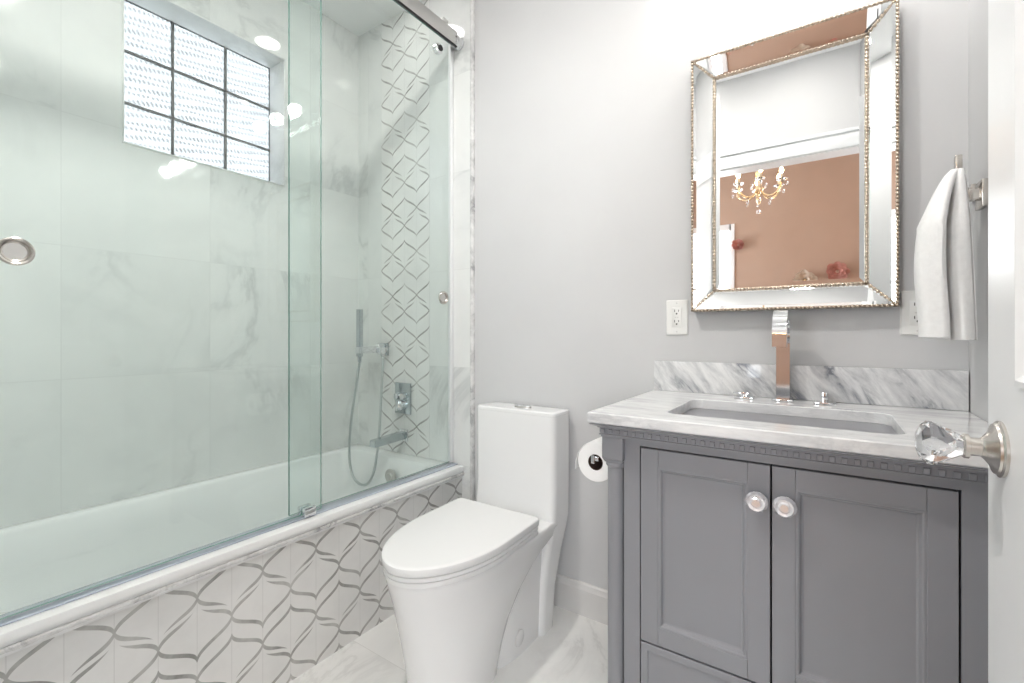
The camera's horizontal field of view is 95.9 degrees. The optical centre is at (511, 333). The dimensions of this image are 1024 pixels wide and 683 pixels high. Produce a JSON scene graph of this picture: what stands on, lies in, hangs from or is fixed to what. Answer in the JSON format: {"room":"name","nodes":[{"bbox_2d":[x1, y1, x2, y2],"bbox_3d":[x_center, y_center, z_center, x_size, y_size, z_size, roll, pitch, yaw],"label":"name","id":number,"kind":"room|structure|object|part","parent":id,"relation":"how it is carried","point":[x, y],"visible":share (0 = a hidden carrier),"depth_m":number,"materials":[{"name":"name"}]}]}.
{"room":"bathroom","nodes":[
{"label":"bathroom","id":0,"kind":"room"},
{"bbox_2d":[0,0,357,527],"bbox_3d":[-1.358,-0.270,1.837,0.140,2.670,1.700,0,0,34],"label":"wall","id":1,"kind":"structure","parent":0,"point":[144,336],"depth_m":1.74,"materials":[{"name":"tile"}]},
{"bbox_2d":[122,0,284,186],"bbox_3d":[-1.283,-0.983,1.941,0.141,0.595,0.603,0,0,34],"label":"window","id":2,"kind":"structure","parent":1,"relation":"in","point":[194,89],"depth_m":1.96,"materials":[{"name":"glass"}]},
{"bbox_2d":[0,477,461,682],"bbox_3d":[-0.657,0.850,1.464,0.019,0.430,1.512,0,0,34],"label":"tiled bathtub front","id":3,"kind":"structure","parent":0,"point":[274,616],"depth_m":1.32,"materials":[{"name":"tile"}]},
{"bbox_2d":[0,472,463,654],"bbox_3d":[-0.644,0.628,1.455,0.017,0.015,1.512,0,0,34],"label":"trim","id":4,"kind":"structure","parent":3,"relation":"attached to","point":[31,640],"depth_m":1.18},
{"bbox_2d":[302,0,421,36],"bbox_3d":[-0.312,-1.655,1.202,2.704,0.100,1.820,0,0,34],"label":"ceiling","id":5,"kind":"structure","parent":0,"point":[358,17],"depth_m":2.30,"materials":[{"name":"paint"}]},
{"bbox_2d":[289,605,607,682],"bbox_3d":[-0.312,1.115,1.202,2.704,0.100,1.820,0,0,34],"label":"floor","id":6,"kind":"structure","parent":0,"point":[575,648],"depth_m":1.51,"materials":[{"name":"tile"}]},
{"bbox_2d":[0,444,463,657],"bbox_3d":[-0.944,0.770,1.658,0.741,0.373,1.508,0,0,34],"label":"bathtub","id":7,"kind":"object","parent":6,"relation":"on","point":[42,559],"depth_m":1.58,"materials":[{"name":"ceramic"}]},
{"bbox_3d":[-0.684,0.587,1.480,0.048,0.006,1.496,0,0,34],"label":"threshold strip","id":8,"kind":"part","parent":7,"relation":"part of","materials":[{"name":"white ceramic"}]},
{"bbox_2d":[297,503,315,517],"bbox_3d":[-0.663,0.570,1.494,0.042,0.028,0.040,0,0,34],"label":"guide","id":9,"kind":"object","parent":7,"relation":"on","point":[308,509],"visible":1,"depth_m":1.48,"materials":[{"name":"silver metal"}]},
{"bbox_3d":[-0.574,0.670,2.166,0.072,0.072,0.016,0,0,34],"label":"overflow plate","id":10,"kind":"part","parent":7,"relation":"part of","materials":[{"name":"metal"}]},
{"bbox_2d":[381,402,568,682],"bbox_3d":[-0.128,0.671,1.554,0.377,0.787,0.746,0,0,34],"label":"toilet","id":11,"kind":"object","parent":6,"relation":"on","point":[471,584],"visible":1,"depth_m":1.48,"materials":[{"name":"ceramic"}]},
{"bbox_3d":[-0.191,0.633,1.450,0.365,0.024,0.503,0,0,34],"label":"seat","id":12,"kind":"part","parent":11,"relation":"part of","materials":[{"name":"plastic"}]},
{"bbox_3d":[-0.190,0.661,1.451,0.358,0.029,0.500,0,0,34],"label":"seat","id":13,"kind":"part","parent":11,"relation":"part of","materials":[{"name":"plastic"}]},
{"bbox_3d":[0.038,0.293,1.812,0.362,0.014,0.132,0,0,34],"label":"tank lid","id":14,"kind":"part","parent":11,"relation":"part of","materials":[{"name":"ceramic"}]},
{"bbox_2d":[589,408,987,682],"bbox_3d":[0.665,0.643,1.151,0.774,0.845,0.557,0,0,34],"label":"vanity cabinet","id":15,"kind":"object","parent":6,"relation":"on","point":[730,560],"visible":0.74,"depth_m":0.94,"materials":[{"name":"grey paint"}]},
{"bbox_2d":[575,437,607,481],"bbox_3d":[0.245,0.337,1.260,0.111,0.104,0.102,0,0,34],"label":"toilet roll","id":16,"kind":"object","parent":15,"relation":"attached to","point":[597,472],"visible":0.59,"depth_m":1.23,"materials":[{"name":"paper"}]},
{"bbox_2d":[591,455,600,463],"bbox_3d":[0.279,0.338,1.266,0.066,0.044,0.154,0,0,34],"label":"toilet roll holder","id":17,"kind":"object","parent":15,"relation":"attached to","point":[594,458],"visible":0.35,"depth_m":1.22,"materials":[{"name":"silver metal"}]},
{"bbox_3d":[0.260,0.656,1.152,0.053,0.817,0.055,0,0,34],"label":"corner post","id":18,"kind":"part","parent":15,"relation":"part of","materials":[{"name":"grey paint"}]},
{"bbox_3d":[0.543,0.839,0.956,0.554,0.210,0.020,0,0,34],"label":"drawer","id":19,"kind":"part","parent":15,"relation":"part of","materials":[{"name":"grey paint"}]},
{"bbox_3d":[0.425,0.500,1.036,0.270,0.458,0.020,0,0,34],"label":"door","id":20,"kind":"part","parent":15,"relation":"part of","materials":[{"name":"grey paint"}]},
{"bbox_3d":[0.503,0.346,0.950,0.044,0.044,0.015,0,0,34],"label":"cut glass","id":21,"kind":"part","parent":15,"relation":"part of","materials":[{"name":"clear glass"}]},
{"bbox_3d":[0.544,0.346,0.922,0.044,0.044,0.015,0,0,34],"label":"cut glass","id":22,"kind":"part","parent":15,"relation":"part of","materials":[{"name":"clear glass"}]},
{"bbox_2d":[587,361,987,468],"bbox_3d":[0.668,0.156,1.155,0.785,0.128,0.557,0,0,34],"label":"countertop","id":23,"kind":"structure","parent":15,"relation":"on","point":[902,399],"depth_m":1.20,"materials":[{"name":"white stone"}]},
{"bbox_2d":[733,310,835,405],"bbox_3d":[0.751,0.063,1.291,0.256,0.260,0.169,0,0,34],"label":"faucet","id":24,"kind":"object","parent":23,"relation":"on","point":[781,318],"visible":1,"depth_m":1.32,"materials":[{"name":"silver metal"}]},
{"bbox_3d":[0.691,0.181,1.394,0.042,0.012,0.016,0,0,34],"label":"lever","id":25,"kind":"part","parent":24,"relation":"part of","materials":[{"name":"silver metal"}]},
{"bbox_3d":[0.700,0.190,1.390,0.052,0.006,0.052,0,0,34],"label":"handle","id":26,"kind":"part","parent":24,"relation":"part of","materials":[{"name":"silver metal"}]},
{"bbox_3d":[0.750,0.060,1.286,0.034,0.254,0.160,0,0,34],"label":"spout","id":27,"kind":"part","parent":24,"relation":"part of","materials":[{"name":"silver metal"}]},
{"bbox_3d":[0.786,0.190,1.339,0.052,0.006,0.052,0,0,34],"label":"plate","id":28,"kind":"part","parent":24,"relation":"part of","materials":[{"name":"silver metal"}]},
{"bbox_3d":[0.865,0.190,1.278,0.052,0.006,0.052,0,0,34],"label":"handle","id":29,"kind":"part","parent":24,"relation":"part of","materials":[{"name":"silver metal"}]},
{"bbox_3d":[0.865,0.174,1.277,0.014,0.026,0.014,0,0,34],"label":"lever","id":30,"kind":"part","parent":24,"relation":"part of","materials":[{"name":"silver metal"}]},
{"bbox_3d":[0.664,0.236,1.149,0.774,0.033,0.553,0,0,34],"label":"cornice","id":31,"kind":"part","parent":15,"relation":"part of","materials":[{"name":"grey paint"}]},
{"bbox_3d":[0.656,0.500,0.879,0.280,0.458,0.020,0,0,34],"label":"door","id":32,"kind":"part","parent":15,"relation":"part of","materials":[{"name":"grey paint"}]},
{"bbox_2d":[358,0,967,589],"bbox_3d":[0.120,-0.270,1.929,2.804,2.670,0.130,0,0,34],"label":"wall","id":33,"kind":"structure","parent":0,"point":[583,107],"depth_m":1.75,"materials":[{"name":"grey paint"}]},
{"bbox_2d":[348,309,388,485],"bbox_3d":[-0.699,0.310,2.303,0.177,0.859,0.168,0,0,34],"label":"shower","id":34,"kind":"object","parent":33,"relation":"attached to","point":[382,349],"visible":0.98,"depth_m":2.26,"materials":[{"name":"silver metal"}]},
{"bbox_3d":[-0.699,0.075,2.298,0.043,0.052,0.160,0,0,34],"label":"holder arm","id":35,"kind":"part","parent":34,"relation":"part of","materials":[{"name":"silver metal"}]},
{"bbox_2d":[370,429,407,447],"bbox_3d":[-0.588,0.500,2.208,0.054,0.058,0.200,0,0,34],"label":"tub spout","id":36,"kind":"object","parent":33,"relation":"attached to","point":[402,435],"visible":1,"depth_m":2.20,"materials":[{"name":"silver metal"}]},
{"bbox_2d":[393,382,410,414],"bbox_3d":[-0.551,0.319,2.274,0.108,0.153,0.050,0,0,34],"label":"shower valve","id":37,"kind":"object","parent":33,"relation":"attached to","point":[402,396],"visible":1,"depth_m":2.27,"materials":[{"name":"silver metal"}]},
{"bbox_3d":[-0.569,0.308,2.290,0.032,0.032,0.027,0,0,34],"label":"control knob","id":38,"kind":"part","parent":37,"relation":"part of","materials":[{"name":"silver metal"}]},
{"bbox_3d":[-0.555,0.352,2.272,0.052,0.052,0.042,0,0,34],"label":"control knob","id":39,"kind":"part","parent":37,"relation":"part of","materials":[{"name":"silver metal"}]},
{"bbox_3d":[-0.534,0.306,2.267,0.034,0.034,0.027,0,0,34],"label":"control knob","id":40,"kind":"part","parent":37,"relation":"part of","materials":[{"name":"silver metal"}]},
{"bbox_2d":[381,0,428,458],"bbox_3d":[-0.531,-0.370,2.297,0.340,2.470,0.010,0,0,34],"label":"wall tile","id":41,"kind":"structure","parent":33,"relation":"attached to","point":[404,39],"depth_m":2.29,"materials":[{"name":"tile"}]},
{"bbox_2d":[394,0,463,50],"bbox_3d":[-0.661,-1.324,1.467,0.060,0.086,1.508,0,0,34],"label":"rail","id":42,"kind":"object","parent":33,"relation":"attached to","point":[416,8],"visible":1,"depth_m":1.94,"materials":[{"name":"silver metal"}]},
{"bbox_2d":[0,0,448,619],"bbox_3d":[-0.675,-0.370,1.477,0.058,1.899,1.494,0,0,34],"label":"door","id":43,"kind":"structure","parent":42,"relation":"hanging from","point":[15,251],"depth_m":1.47,"materials":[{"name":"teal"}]},
{"bbox_2d":[2,243,26,259],"bbox_3d":[-1.024,-0.170,0.952,0.001,0.041,0.041,0,0,34],"label":"cup","id":44,"kind":"object","parent":43,"relation":"on","point":[14,251],"depth_m":0.95,"materials":[{"name":"silver metal"}]},
{"bbox_3d":[-1.021,-0.170,0.950,0.010,0.058,0.058,0,0,34],"label":"finger pull","id":45,"kind":"part","parent":43,"relation":"part of","materials":[{"name":"silver metal"}]},
{"bbox_3d":[-0.304,-0.161,2.055,0.010,0.058,0.058,0,0,34],"label":"finger pull","id":46,"kind":"part","parent":43,"relation":"part of","materials":[{"name":"silver metal"}]},
{"bbox_2d":[441,294,445,301],"bbox_3d":[-0.307,-0.161,2.057,0.001,0.041,0.041,0,0,34],"label":"cup","id":47,"kind":"object","parent":43,"relation":"on","point":[443,298],"depth_m":2.06,"materials":[{"name":"silver metal"}]},
{"bbox_2d":[448,43,453,462],"bbox_3d":[-0.279,-0.368,2.107,0.016,1.903,0.020,0,0,34],"label":"trim","id":48,"kind":"structure","parent":33,"relation":"attached to","point":[450,49],"depth_m":2.10,"materials":[{"name":"white paint"}]},
{"bbox_2d":[470,0,474,500],"bbox_3d":[-0.176,-0.267,2.053,0.018,2.664,0.018,0,0,34],"label":"trim","id":49,"kind":"structure","parent":33,"relation":"attached to","point":[472,2],"depth_m":2.05,"materials":[{"name":"white stone"}]},
{"bbox_2d":[554,574,607,624],"bbox_3d":[0.489,1.005,1.604,1.588,0.120,0.015,0,0,34],"label":"baseboard","id":50,"kind":"structure","parent":33,"relation":"attached to","point":[587,600],"depth_m":1.75,"materials":[{"name":"paint"}]},
{"bbox_2d":[666,300,687,334],"bbox_3d":[0.557,-0.056,1.561,0.072,0.118,0.009,0,0,34],"label":"electrical outlet","id":51,"kind":"object","parent":33,"relation":"attached to","point":[676,310],"visible":1,"depth_m":1.56,"materials":[{"name":"plastic"}]},
{"bbox_2d":[672,307,681,326],"bbox_3d":[0.556,-0.056,1.559,0.033,0.067,0.003,0,0,34],"label":"receptacle","id":52,"kind":"object","parent":51,"relation":"attached to","point":[676,311],"depth_m":1.56,"materials":[{"name":"paint"}]},
{"bbox_2d":[691,0,899,311],"bbox_3d":[0.807,-0.478,1.368,0.522,0.814,0.048,0,0,34],"label":"wall mirror","id":53,"kind":"object","parent":33,"relation":"attached to","point":[795,132],"visible":1,"depth_m":1.34,"materials":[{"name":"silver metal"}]},
{"bbox_2d":[654,361,968,410],"bbox_3d":[0.818,0.142,1.377,0.784,0.100,0.020,0,0,34],"label":"backsplash","id":54,"kind":"structure","parent":33,"relation":"attached to","point":[900,387],"depth_m":1.31,"materials":[{"name":"white stone"}]},
{"bbox_2d":[900,290,917,334],"bbox_3d":[1.067,-0.056,1.216,0.072,0.118,0.009,0,0,34],"label":"electrical outlet","id":55,"kind":"object","parent":33,"relation":"attached to","point":[908,309],"visible":0.48,"depth_m":1.23,"materials":[{"name":"plastic"}]},
{"bbox_2d":[909,300,917,324],"bbox_3d":[1.066,-0.056,1.213,0.033,0.067,0.003,0,0,34],"label":"receptacle","id":56,"kind":"object","parent":55,"relation":"attached to","point":[913,320],"depth_m":1.22,"materials":[{"name":"paint"}]},
{"bbox_2d":[968,0,987,421],"bbox_3d":[0.724,-0.270,0.427,0.120,2.670,1.700,0,0,34],"label":"wall","id":57,"kind":"structure","parent":0,"point":[977,9],"depth_m":1.09,"materials":[{"name":"grey paint"}]},
{"bbox_2d":[954,154,975,189],"bbox_3d":[1.067,-0.365,1.089,0.150,0.080,0.022,0,0,-34],"label":"robe hook","id":58,"kind":"object","parent":57,"relation":"attached to","point":[958,159],"visible":0.47,"depth_m":1.04,"materials":[{"name":"silver metal"}]},
{"bbox_3d":[1.115,-0.343,1.120,0.009,0.035,0.035,0,0,34],"label":"mounting plate","id":59,"kind":"part","parent":58,"relation":"part of","materials":[{"name":"silver metal"}]},
{"bbox_2d":[968,178,987,210],"bbox_3d":[1.054,-0.315,1.052,0.034,0.060,0.056,0,0,34],"label":"robe hook","id":60,"kind":"object","parent":57,"relation":"attached to","point":[979,195],"visible":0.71,"depth_m":1.03,"materials":[{"name":"silver metal"}]},
{"bbox_2d":[914,168,977,339],"bbox_3d":[0.977,-0.179,1.042,0.105,0.385,0.092,0,0,34],"label":"hand towel","id":61,"kind":"object","parent":60,"relation":"hanging from","point":[944,273],"visible":1,"depth_m":1.02,"materials":[{"name":"white fabric"}]},
{"bbox_3d":[1.063,-0.315,1.046,0.011,0.060,0.056,0,0,34],"label":"mounting plate","id":62,"kind":"part","parent":60,"relation":"part of","materials":[{"name":"silver metal"}]},
{"bbox_3d":[-0.838,-0.270,0.531,2.584,2.670,0.120,0,0,34],"label":"wall","id":63,"kind":"structure","parent":0,"visible":0},
{"bbox_2d":[914,0,1023,682],"bbox_3d":[0.382,0.045,0.286,0.119,2.020,0.778,0,0,34],"label":"door","id":64,"kind":"structure","parent":63,"relation":"in","point":[1001,446],"depth_m":0.54,"materials":[{"name":"white paint"}]},
{"bbox_3d":[0.578,0.138,0.558,0.018,0.067,0.067,0,0,34],"label":"knob","id":65,"kind":"part","parent":64,"relation":"part of","materials":[{"name":"silver metal"}]}
]}

